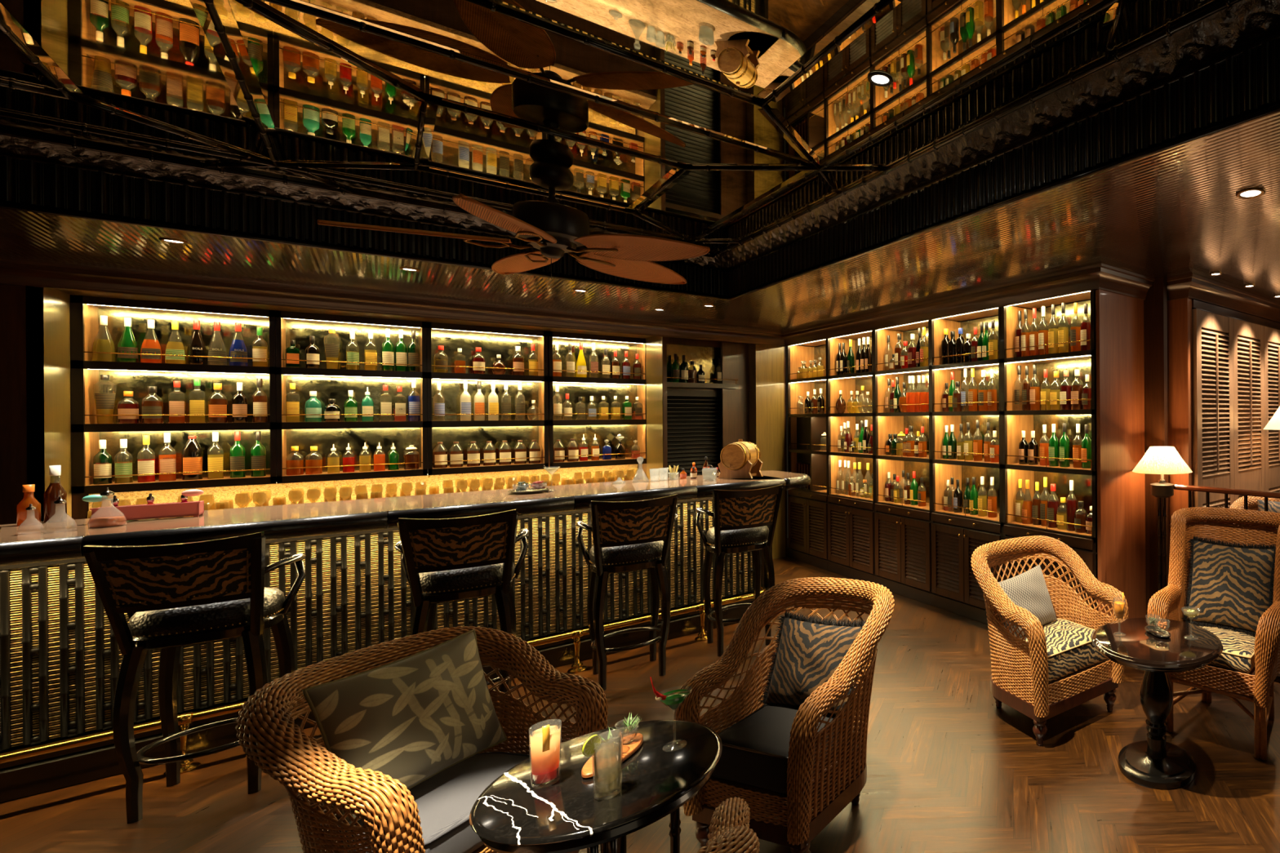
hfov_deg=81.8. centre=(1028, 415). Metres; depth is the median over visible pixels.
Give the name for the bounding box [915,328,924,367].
bottle
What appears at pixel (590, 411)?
bottle
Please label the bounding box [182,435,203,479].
bottle
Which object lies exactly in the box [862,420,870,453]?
bottle
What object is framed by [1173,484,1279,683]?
handrail
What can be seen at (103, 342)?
bottle
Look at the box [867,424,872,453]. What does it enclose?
bottle
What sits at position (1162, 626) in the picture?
bowl
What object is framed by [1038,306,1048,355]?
bottle
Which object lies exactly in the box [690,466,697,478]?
bottle
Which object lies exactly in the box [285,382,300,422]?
bottle
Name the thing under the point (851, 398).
bottle
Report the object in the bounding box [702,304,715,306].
recessed light
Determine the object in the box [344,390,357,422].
bottle
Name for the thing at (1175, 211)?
ceiling
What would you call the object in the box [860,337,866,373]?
bottle
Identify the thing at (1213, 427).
shutter
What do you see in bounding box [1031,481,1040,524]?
bottle
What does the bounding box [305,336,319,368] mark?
bottle
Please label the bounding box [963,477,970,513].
bottle
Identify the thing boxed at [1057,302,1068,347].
bottle
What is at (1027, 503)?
bottle
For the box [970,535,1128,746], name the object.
wicker armchair
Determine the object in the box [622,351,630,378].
bottle
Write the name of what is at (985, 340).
bottle
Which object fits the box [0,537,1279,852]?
floor
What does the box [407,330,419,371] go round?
bottle
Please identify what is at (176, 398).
bottle
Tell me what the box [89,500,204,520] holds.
box
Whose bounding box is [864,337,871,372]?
bottle
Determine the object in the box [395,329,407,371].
bottle
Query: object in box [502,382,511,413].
bottle
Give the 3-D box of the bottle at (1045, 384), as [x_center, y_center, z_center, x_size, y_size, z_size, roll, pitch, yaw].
[0.132,-0.199,4.694,0.080,0.315,0.078,0,0,-27]
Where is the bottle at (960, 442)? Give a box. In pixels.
[956,423,965,459]
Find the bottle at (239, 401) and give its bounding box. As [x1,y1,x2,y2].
[231,382,248,422]
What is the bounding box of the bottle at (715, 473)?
[713,467,719,476]
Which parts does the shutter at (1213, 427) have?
louvre panel, louvre panel, tilt rod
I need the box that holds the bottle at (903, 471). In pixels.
[899,470,905,503]
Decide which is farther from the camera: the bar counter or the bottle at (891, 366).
the bottle at (891, 366)
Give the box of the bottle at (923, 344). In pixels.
[920,327,928,362]
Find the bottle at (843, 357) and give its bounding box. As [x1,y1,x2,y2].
[840,342,847,374]
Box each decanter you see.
[17,503,43,533]
[43,496,77,533]
[87,487,127,528]
[602,440,611,459]
[614,441,625,459]
[631,440,639,458]
[807,361,814,377]
[816,360,823,370]
[848,478,855,495]
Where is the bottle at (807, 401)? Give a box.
[804,391,811,413]
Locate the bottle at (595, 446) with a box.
[591,435,599,460]
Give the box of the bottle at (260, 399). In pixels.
[252,378,267,422]
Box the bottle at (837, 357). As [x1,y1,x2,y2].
[835,342,841,375]
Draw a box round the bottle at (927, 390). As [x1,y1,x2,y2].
[925,375,928,412]
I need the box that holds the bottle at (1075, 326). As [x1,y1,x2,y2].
[1070,302,1080,351]
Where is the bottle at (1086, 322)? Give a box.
[1080,303,1090,351]
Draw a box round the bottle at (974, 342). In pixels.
[970,327,977,361]
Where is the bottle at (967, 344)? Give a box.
[963,333,971,362]
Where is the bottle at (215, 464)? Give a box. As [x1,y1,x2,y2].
[207,431,223,479]
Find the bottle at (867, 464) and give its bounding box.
[864,462,871,497]
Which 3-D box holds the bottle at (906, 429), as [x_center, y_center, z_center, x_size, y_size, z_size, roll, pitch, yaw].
[-1.188,0.259,5.941,0.080,0.269,0.078,0,0,-30]
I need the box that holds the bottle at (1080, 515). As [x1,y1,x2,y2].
[1074,501,1087,533]
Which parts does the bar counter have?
woven panel, frieze rail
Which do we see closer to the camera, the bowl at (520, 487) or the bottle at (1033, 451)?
the bowl at (520, 487)
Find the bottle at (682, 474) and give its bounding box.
[680,468,686,478]
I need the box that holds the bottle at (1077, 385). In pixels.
[1071,368,1083,409]
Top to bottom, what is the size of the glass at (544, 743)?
0.176 m
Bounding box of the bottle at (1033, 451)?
[1027,431,1038,465]
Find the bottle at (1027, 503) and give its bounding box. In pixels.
[1021,480,1032,524]
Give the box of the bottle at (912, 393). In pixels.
[909,375,915,412]
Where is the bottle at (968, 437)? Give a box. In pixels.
[964,422,973,460]
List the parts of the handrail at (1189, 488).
rail, foot plate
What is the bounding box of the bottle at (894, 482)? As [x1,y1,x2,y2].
[890,474,898,502]
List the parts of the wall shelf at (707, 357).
gallery rail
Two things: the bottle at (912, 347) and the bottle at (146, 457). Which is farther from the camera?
the bottle at (912, 347)
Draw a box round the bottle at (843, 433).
[840,422,846,452]
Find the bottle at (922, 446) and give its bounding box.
[918,426,927,457]
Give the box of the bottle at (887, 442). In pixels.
[885,434,893,454]
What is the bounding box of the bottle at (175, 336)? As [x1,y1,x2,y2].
[164,320,186,364]
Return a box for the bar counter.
[0,470,810,804]
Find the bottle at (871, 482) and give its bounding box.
[869,473,872,498]
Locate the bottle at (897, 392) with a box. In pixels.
[893,377,901,412]
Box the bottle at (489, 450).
[482,440,495,465]
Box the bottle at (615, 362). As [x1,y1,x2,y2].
[611,351,619,378]
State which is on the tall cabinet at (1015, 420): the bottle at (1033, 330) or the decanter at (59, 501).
the bottle at (1033, 330)
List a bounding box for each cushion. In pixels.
[302,629,506,824]
[339,753,529,852]
[712,704,849,795]
[759,610,865,725]
[996,564,1057,644]
[1001,618,1107,683]
[1181,533,1275,637]
[1196,624,1255,673]
[1257,499,1279,542]
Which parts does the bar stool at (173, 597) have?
post, leg, leg, rail, panel, rail, seat, seat frame, leg, post, leg, armrest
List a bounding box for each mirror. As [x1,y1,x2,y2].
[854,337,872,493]
[1033,300,1092,522]
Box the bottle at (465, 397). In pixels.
[460,380,471,421]
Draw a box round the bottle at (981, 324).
[977,322,983,360]
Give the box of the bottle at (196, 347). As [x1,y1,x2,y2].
[186,320,207,364]
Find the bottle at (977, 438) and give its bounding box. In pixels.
[973,420,982,461]
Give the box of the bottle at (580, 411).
[575,396,585,416]
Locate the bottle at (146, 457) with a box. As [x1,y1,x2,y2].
[137,435,155,482]
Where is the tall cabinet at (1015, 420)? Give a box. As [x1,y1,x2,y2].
[1000,290,1097,626]
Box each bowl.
[511,481,529,492]
[529,480,547,490]
[1154,620,1169,635]
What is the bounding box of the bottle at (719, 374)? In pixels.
[717,357,721,380]
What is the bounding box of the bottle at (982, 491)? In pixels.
[977,476,986,511]
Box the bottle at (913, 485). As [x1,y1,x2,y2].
[910,471,918,505]
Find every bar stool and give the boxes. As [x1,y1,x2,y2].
[82,531,306,823]
[394,508,529,722]
[576,493,678,690]
[695,484,782,657]
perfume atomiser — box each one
[81,494,119,506]
[146,493,154,505]
[180,488,204,502]
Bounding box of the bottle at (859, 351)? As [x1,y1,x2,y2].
[855,337,861,373]
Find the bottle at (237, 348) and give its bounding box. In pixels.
[228,322,248,365]
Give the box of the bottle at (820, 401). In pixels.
[817,388,824,413]
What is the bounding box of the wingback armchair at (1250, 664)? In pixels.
[1146,506,1279,760]
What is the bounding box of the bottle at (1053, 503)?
[1046,484,1059,528]
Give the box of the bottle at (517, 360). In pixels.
[511,346,524,375]
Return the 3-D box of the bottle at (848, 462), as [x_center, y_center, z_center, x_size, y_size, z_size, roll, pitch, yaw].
[-1.971,0.681,6.685,0.078,0.367,0.076,0,0,-28]
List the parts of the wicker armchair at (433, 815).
leg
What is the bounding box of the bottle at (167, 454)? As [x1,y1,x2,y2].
[158,432,176,481]
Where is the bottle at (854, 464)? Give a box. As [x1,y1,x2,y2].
[851,462,858,496]
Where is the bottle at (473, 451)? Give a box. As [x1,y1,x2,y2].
[466,441,479,466]
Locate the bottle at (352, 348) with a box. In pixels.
[346,331,359,369]
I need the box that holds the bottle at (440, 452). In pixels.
[433,442,447,467]
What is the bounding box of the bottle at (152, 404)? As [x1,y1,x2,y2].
[141,386,163,423]
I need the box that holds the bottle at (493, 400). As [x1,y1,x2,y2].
[488,381,498,420]
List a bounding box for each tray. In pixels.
[506,488,550,493]
[1144,625,1170,638]
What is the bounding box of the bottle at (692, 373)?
[688,360,697,382]
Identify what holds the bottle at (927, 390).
on the tall cabinet at (903, 544)
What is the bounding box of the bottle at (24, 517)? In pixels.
[16,484,40,525]
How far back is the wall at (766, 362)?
4.90 m
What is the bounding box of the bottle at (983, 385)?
[977,369,988,411]
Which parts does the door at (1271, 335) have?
louvre panel, louvre panel, tilt rod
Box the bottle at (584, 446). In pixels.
[579,435,587,461]
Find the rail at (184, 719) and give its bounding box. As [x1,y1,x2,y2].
[0,586,766,776]
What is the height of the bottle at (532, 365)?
0.328 m
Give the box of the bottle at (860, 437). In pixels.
[857,420,864,453]
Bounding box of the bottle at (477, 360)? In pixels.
[471,346,484,373]
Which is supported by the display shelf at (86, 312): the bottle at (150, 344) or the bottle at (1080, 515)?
the bottle at (150, 344)
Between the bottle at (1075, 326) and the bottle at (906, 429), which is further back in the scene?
the bottle at (906, 429)
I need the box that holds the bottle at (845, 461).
[841,460,848,493]
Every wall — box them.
[0,277,1278,617]
[25,286,785,559]
[1093,288,1193,625]
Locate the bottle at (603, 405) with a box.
[598,395,608,419]
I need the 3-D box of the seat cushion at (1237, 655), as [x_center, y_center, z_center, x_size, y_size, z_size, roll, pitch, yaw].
[1.073,1.235,3.332,0.396,0.115,0.468,0,0,35]
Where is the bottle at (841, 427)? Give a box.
[837,426,842,450]
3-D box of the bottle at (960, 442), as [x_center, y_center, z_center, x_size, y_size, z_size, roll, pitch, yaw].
[-0.596,0.231,5.394,0.078,0.316,0.076,0,0,-27]
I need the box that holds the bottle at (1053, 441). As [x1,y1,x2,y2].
[1048,423,1059,466]
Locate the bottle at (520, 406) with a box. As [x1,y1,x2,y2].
[515,382,524,413]
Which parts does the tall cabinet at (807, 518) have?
cabinet door, louvre panel, panel, gallery rail, drawer, gallery rail, gallery rail, frame, louvre panel, cabinet door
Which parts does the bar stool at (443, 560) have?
armrest, post, leg, leg, rail, panel, rail, seat, seat frame, leg, post, leg, armrest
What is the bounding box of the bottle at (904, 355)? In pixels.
[900,341,907,368]
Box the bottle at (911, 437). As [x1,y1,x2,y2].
[906,426,915,456]
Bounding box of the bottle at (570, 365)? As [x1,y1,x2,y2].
[566,343,574,373]
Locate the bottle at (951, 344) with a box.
[947,331,955,364]
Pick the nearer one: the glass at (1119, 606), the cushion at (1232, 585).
the glass at (1119, 606)
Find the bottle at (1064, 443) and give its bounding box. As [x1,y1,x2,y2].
[1059,422,1070,466]
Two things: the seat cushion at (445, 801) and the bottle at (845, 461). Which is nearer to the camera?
the seat cushion at (445, 801)
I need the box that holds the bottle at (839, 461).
[836,460,844,493]
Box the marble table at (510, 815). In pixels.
[469,720,722,852]
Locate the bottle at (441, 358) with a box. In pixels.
[434,345,448,373]
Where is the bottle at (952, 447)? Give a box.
[947,424,956,459]
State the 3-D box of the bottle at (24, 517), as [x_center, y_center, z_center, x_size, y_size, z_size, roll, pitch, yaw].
[-5.007,0.447,3.053,0.064,0.200,0.064,0,0,43]
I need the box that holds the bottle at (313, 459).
[305,446,322,474]
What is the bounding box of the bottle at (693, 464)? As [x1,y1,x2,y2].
[690,462,697,471]
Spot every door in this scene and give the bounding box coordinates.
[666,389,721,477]
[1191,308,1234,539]
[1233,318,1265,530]
[1263,326,1279,492]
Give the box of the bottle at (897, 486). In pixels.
[893,475,902,502]
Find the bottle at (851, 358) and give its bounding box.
[847,339,854,373]
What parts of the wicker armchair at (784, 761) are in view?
leg, frame, leg, leg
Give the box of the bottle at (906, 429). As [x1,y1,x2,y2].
[902,428,908,456]
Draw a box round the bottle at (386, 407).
[378,384,391,415]
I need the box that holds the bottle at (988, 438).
[983,422,993,462]
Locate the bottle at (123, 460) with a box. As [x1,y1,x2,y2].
[114,439,133,483]
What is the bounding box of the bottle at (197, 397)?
[188,379,205,422]
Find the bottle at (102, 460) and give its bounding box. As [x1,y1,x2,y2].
[93,440,112,484]
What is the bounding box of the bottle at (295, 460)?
[285,446,303,475]
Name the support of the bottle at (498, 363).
on the display shelf at (533, 424)
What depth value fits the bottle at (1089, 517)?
4.36 m
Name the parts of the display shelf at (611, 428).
panel, gallery rail, gallery rail, gallery rail, panel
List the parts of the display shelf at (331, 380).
panel, gallery rail, gallery rail, gallery rail, panel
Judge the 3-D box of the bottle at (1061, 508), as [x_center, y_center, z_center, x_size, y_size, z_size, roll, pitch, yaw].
[0.259,0.732,4.577,0.097,0.232,0.095,0,0,-29]
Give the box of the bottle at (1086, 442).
[1081,424,1091,468]
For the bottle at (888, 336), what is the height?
0.363 m
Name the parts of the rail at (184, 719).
rail post, rail post, rail post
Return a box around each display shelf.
[70,294,276,494]
[275,310,427,484]
[426,321,548,475]
[547,331,646,468]
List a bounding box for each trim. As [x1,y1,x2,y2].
[0,0,1222,253]
[0,0,1279,269]
[0,35,1279,297]
[0,258,1279,346]
[1191,299,1279,329]
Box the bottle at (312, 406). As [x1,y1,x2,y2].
[304,391,321,422]
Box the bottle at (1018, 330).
[1014,311,1022,357]
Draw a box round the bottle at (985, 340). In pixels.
[982,322,991,360]
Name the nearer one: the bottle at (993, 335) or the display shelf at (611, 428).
the bottle at (993, 335)
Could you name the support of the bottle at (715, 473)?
on the bar counter
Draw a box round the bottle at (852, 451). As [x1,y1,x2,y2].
[848,441,857,453]
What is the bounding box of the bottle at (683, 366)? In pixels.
[680,355,688,382]
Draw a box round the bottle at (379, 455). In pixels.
[373,442,385,471]
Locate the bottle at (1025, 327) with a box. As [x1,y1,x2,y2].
[1021,309,1030,356]
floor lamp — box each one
[1132,446,1192,591]
[1263,405,1279,430]
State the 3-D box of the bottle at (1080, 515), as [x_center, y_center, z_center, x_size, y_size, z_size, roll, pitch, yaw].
[0.382,0.737,4.448,0.097,0.220,0.095,0,0,-20]
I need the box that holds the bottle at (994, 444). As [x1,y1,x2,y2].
[990,431,999,462]
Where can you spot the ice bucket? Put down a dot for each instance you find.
(708, 464)
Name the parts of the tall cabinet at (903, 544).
louvre panel, cabinet door, panel, gallery rail, gallery rail, gallery rail, frame, drawer, gallery rail, louvre panel, cabinet door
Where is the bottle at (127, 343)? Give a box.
[116,317,139,362]
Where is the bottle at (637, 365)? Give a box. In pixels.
[633,353,641,379]
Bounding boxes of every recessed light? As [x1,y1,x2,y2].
[158,238,188,244]
[399,267,420,271]
[573,288,588,292]
[653,308,665,311]
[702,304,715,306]
[867,71,893,86]
[1209,272,1222,275]
[1235,187,1266,199]
[1244,284,1255,287]
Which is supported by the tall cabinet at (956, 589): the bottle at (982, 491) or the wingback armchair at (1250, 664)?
the bottle at (982, 491)
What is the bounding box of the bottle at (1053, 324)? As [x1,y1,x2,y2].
[1048,304,1058,348]
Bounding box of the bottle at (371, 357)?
[364,330,377,365]
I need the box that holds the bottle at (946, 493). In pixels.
[943,480,952,510]
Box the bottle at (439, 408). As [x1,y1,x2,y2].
[434,382,444,421]
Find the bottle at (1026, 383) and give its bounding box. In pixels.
[1022,365,1031,410]
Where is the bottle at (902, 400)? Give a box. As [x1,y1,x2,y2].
[898,382,906,412]
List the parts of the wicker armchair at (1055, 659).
leg, leg, frame, leg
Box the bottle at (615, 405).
[610,395,620,415]
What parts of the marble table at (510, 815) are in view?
leg, leg, leg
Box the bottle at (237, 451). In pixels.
[229,431,245,478]
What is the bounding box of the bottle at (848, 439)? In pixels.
[844,421,852,452]
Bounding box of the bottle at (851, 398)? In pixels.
[847,391,857,413]
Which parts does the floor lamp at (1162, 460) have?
lamp shade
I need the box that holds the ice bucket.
[702,464,717,480]
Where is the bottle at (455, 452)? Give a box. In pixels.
[448,441,462,467]
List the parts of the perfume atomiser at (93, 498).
rubber bulb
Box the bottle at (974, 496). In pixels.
[969,476,978,515]
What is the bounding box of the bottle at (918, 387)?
[915,375,921,412]
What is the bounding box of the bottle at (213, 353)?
[207,321,226,361]
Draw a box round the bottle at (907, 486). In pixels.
[903,472,911,504]
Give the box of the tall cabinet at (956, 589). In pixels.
[929,306,1023,626]
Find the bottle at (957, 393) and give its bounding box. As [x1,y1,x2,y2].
[952,381,963,411]
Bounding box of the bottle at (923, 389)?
[920,375,926,412]
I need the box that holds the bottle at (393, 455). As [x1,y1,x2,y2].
[387,443,399,470]
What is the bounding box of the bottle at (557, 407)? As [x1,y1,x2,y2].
[553,384,561,413]
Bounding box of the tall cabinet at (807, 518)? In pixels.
[786,337,853,570]
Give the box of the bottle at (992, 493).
[987,476,997,517]
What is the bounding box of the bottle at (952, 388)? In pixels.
[948,371,955,411]
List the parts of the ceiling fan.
blade, blade, blade, down rod, blade, blade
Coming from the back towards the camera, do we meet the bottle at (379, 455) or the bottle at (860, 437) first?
the bottle at (860, 437)
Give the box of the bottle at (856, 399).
[852,391,861,413]
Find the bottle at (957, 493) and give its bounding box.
[953,479,962,512]
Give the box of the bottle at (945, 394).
[942,382,948,411]
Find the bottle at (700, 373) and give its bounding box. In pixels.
[697,364,705,382]
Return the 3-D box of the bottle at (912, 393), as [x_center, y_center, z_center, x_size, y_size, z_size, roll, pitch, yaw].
[-1.106,-0.207,5.845,0.076,0.349,0.076,0,0,-26]
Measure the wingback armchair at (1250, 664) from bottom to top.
1.132 m
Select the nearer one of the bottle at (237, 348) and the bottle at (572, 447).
the bottle at (237, 348)
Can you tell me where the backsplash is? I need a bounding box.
[88,464,637,518]
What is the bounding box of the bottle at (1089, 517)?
[1085,506,1092,534]
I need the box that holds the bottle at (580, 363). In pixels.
[575,342,586,377]
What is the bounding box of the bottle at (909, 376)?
[906,375,911,412]
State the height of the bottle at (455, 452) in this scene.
0.240 m
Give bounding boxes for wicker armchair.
[235,626,608,852]
[673,577,894,852]
[697,796,759,852]
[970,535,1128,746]
[1229,495,1279,546]
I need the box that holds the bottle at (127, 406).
[116,391,139,423]
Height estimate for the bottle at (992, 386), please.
0.349 m
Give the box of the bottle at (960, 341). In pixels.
[955,328,965,363]
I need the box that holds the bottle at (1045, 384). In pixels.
[1040,368,1051,410]
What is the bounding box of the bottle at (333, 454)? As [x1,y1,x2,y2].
[327,444,339,473]
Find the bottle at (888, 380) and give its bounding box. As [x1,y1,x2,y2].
[884,378,890,412]
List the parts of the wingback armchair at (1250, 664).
leg, leg, leg, leg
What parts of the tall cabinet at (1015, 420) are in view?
panel, cabinet door, louvre panel, gallery rail, gallery rail, gallery rail, drawer, gallery rail, louvre panel, cabinet door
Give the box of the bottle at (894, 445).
[890,434,900,455]
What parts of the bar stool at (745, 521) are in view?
armrest, leg, post, leg, seat frame, seat, rail, rail, panel, leg, leg, post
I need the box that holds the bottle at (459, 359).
[453,348,465,373]
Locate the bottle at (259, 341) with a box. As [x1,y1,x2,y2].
[252,327,267,361]
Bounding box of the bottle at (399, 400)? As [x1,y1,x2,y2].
[393,386,406,421]
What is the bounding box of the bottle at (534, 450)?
[528,440,540,463]
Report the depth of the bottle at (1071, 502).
4.48 m
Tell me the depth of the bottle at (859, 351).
6.50 m
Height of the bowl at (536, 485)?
0.068 m
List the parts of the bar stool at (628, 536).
armrest, leg, post, leg, seat frame, seat, rail, rail, panel, leg, leg, post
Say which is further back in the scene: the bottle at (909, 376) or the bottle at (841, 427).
the bottle at (841, 427)
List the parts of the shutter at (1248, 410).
louvre panel, tilt rod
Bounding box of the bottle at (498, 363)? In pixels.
[491,354,506,374]
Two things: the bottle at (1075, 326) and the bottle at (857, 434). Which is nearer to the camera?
the bottle at (1075, 326)
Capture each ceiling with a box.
[0,0,1203,254]
[0,97,1279,333]
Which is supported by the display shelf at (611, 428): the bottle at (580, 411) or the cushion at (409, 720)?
the bottle at (580, 411)
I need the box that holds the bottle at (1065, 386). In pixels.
[1059,369,1071,409]
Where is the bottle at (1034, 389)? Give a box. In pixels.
[1029,364,1039,410]
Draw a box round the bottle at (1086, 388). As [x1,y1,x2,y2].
[1081,374,1091,409]
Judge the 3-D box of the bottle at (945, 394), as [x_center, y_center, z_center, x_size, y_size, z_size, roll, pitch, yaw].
[-0.742,-0.165,5.518,0.080,0.260,0.078,0,0,-27]
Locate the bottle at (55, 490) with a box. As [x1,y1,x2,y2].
[43,465,66,522]
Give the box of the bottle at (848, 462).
[844,461,850,494]
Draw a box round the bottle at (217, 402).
[207,382,227,422]
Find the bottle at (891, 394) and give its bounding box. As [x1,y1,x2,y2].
[889,380,894,412]
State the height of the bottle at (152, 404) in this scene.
0.279 m
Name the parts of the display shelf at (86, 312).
panel, gallery rail, gallery rail, gallery rail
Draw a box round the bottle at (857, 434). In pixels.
[853,423,859,453]
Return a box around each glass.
[528,719,561,789]
[542,465,559,490]
[582,729,622,800]
[599,726,623,757]
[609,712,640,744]
[649,676,692,751]
[668,465,679,479]
[1113,592,1125,635]
[1145,615,1159,631]
[1181,606,1200,639]
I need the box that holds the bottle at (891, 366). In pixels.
[888,354,894,369]
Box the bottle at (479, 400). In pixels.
[474,381,484,420]
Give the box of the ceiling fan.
[316,160,710,284]
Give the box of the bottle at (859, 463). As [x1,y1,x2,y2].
[855,462,863,496]
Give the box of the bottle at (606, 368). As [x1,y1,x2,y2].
[602,348,610,374]
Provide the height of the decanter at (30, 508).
0.135 m
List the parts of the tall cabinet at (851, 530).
cabinet door, louvre panel, panel, gallery rail, gallery rail, drawer, gallery rail, gallery rail, frame, louvre panel, cabinet door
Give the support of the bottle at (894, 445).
on the tall cabinet at (903, 544)
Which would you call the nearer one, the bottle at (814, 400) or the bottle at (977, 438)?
the bottle at (977, 438)
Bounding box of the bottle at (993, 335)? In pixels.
[988,320,998,359]
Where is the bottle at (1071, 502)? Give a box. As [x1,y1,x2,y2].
[1066,480,1076,531]
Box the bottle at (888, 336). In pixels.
[884,335,892,366]
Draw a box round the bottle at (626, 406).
[622,395,631,419]
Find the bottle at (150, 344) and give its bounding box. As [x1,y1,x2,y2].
[140,319,162,363]
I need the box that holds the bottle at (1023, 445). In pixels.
[1018,431,1028,464]
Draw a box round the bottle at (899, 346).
[894,333,903,368]
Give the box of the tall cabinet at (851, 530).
[826,328,900,582]
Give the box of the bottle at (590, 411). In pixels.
[586,395,596,416]
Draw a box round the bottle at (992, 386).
[987,368,997,411]
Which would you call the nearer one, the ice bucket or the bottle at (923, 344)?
the ice bucket
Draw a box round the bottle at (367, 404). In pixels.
[361,386,373,422]
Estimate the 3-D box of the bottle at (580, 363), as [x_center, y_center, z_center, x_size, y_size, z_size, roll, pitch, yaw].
[-4.801,-0.594,6.542,0.097,0.378,0.095,0,0,35]
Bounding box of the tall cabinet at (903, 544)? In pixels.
[873,318,957,605]
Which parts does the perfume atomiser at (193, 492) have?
rubber bulb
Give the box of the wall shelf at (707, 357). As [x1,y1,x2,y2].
[666,343,738,389]
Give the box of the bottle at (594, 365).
[589,342,598,373]
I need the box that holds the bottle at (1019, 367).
[1014,365,1022,404]
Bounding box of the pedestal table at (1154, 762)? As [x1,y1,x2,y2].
[1091,617,1223,790]
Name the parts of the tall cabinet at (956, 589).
panel, cabinet door, louvre panel, gallery rail, gallery rail, gallery rail, drawer, gallery rail, louvre panel, cabinet door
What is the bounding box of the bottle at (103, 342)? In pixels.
[92,315,115,361]
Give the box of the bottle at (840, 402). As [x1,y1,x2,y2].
[835,390,845,413]
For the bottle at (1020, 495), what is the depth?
4.85 m
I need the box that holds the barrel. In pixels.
[717,439,763,478]
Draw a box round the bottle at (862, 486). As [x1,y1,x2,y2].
[860,480,869,497]
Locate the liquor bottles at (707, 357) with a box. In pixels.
[666,343,720,383]
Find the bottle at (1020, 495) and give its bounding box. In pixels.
[1015,479,1024,516]
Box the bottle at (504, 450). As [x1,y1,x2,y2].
[498,440,511,465]
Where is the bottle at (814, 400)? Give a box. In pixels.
[811,389,817,413]
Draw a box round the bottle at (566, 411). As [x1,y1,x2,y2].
[562,393,572,419]
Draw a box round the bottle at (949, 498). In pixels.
[947,477,954,511]
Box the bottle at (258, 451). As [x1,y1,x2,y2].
[250,431,266,476]
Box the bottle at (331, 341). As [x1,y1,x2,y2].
[323,328,340,365]
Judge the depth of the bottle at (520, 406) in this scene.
6.13 m
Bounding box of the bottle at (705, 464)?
[702,456,709,471]
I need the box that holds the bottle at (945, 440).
[942,425,949,458]
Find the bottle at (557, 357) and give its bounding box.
[552,343,561,376]
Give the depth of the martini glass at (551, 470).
4.33 m
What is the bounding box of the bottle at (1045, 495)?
[1040,476,1049,526]
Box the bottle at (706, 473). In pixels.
[702,467,709,477]
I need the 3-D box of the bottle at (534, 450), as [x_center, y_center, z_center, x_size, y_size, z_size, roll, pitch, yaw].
[-5.059,0.368,6.241,0.099,0.237,0.098,0,0,40]
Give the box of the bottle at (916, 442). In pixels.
[914,431,919,457]
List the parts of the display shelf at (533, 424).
gallery rail, gallery rail, gallery rail, panel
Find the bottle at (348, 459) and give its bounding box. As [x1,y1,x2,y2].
[342,443,355,472]
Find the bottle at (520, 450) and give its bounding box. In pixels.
[513,440,526,464]
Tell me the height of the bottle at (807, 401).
0.265 m
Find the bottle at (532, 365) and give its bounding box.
[528,344,537,372]
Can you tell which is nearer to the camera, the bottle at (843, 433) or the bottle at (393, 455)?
the bottle at (393, 455)
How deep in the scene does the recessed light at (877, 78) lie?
2.39 m
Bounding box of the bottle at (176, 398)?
[168,381,186,422]
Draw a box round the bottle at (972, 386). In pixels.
[968,368,977,411]
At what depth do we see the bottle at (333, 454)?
5.24 m
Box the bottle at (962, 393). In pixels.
[960,368,968,405]
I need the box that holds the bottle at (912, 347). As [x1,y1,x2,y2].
[907,333,916,368]
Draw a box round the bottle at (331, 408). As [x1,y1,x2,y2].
[323,399,340,422]
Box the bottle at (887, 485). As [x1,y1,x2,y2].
[884,471,892,501]
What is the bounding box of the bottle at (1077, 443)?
[1072,423,1082,467]
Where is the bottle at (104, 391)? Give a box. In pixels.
[93,374,116,423]
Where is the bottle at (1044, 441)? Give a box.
[1039,424,1048,465]
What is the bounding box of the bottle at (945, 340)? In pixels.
[941,328,950,364]
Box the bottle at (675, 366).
[671,354,679,382]
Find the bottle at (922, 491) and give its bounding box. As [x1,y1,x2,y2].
[917,477,926,506]
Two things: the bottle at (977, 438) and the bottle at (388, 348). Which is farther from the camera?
the bottle at (388, 348)
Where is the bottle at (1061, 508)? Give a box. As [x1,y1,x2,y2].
[1056,497,1066,525]
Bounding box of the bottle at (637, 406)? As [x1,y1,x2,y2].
[632,396,641,415]
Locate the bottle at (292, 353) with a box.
[284,340,299,368]
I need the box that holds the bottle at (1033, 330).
[1029,308,1038,355]
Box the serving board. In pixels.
[581,733,643,777]
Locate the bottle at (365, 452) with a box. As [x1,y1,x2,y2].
[359,442,371,471]
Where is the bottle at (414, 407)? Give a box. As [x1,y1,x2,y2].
[408,379,420,421]
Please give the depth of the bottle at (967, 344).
5.28 m
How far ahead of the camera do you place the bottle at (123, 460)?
4.50 m
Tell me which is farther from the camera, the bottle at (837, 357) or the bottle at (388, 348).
the bottle at (837, 357)
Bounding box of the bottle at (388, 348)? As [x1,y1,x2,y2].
[381,328,394,370]
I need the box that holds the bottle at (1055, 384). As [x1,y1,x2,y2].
[1049,371,1061,404]

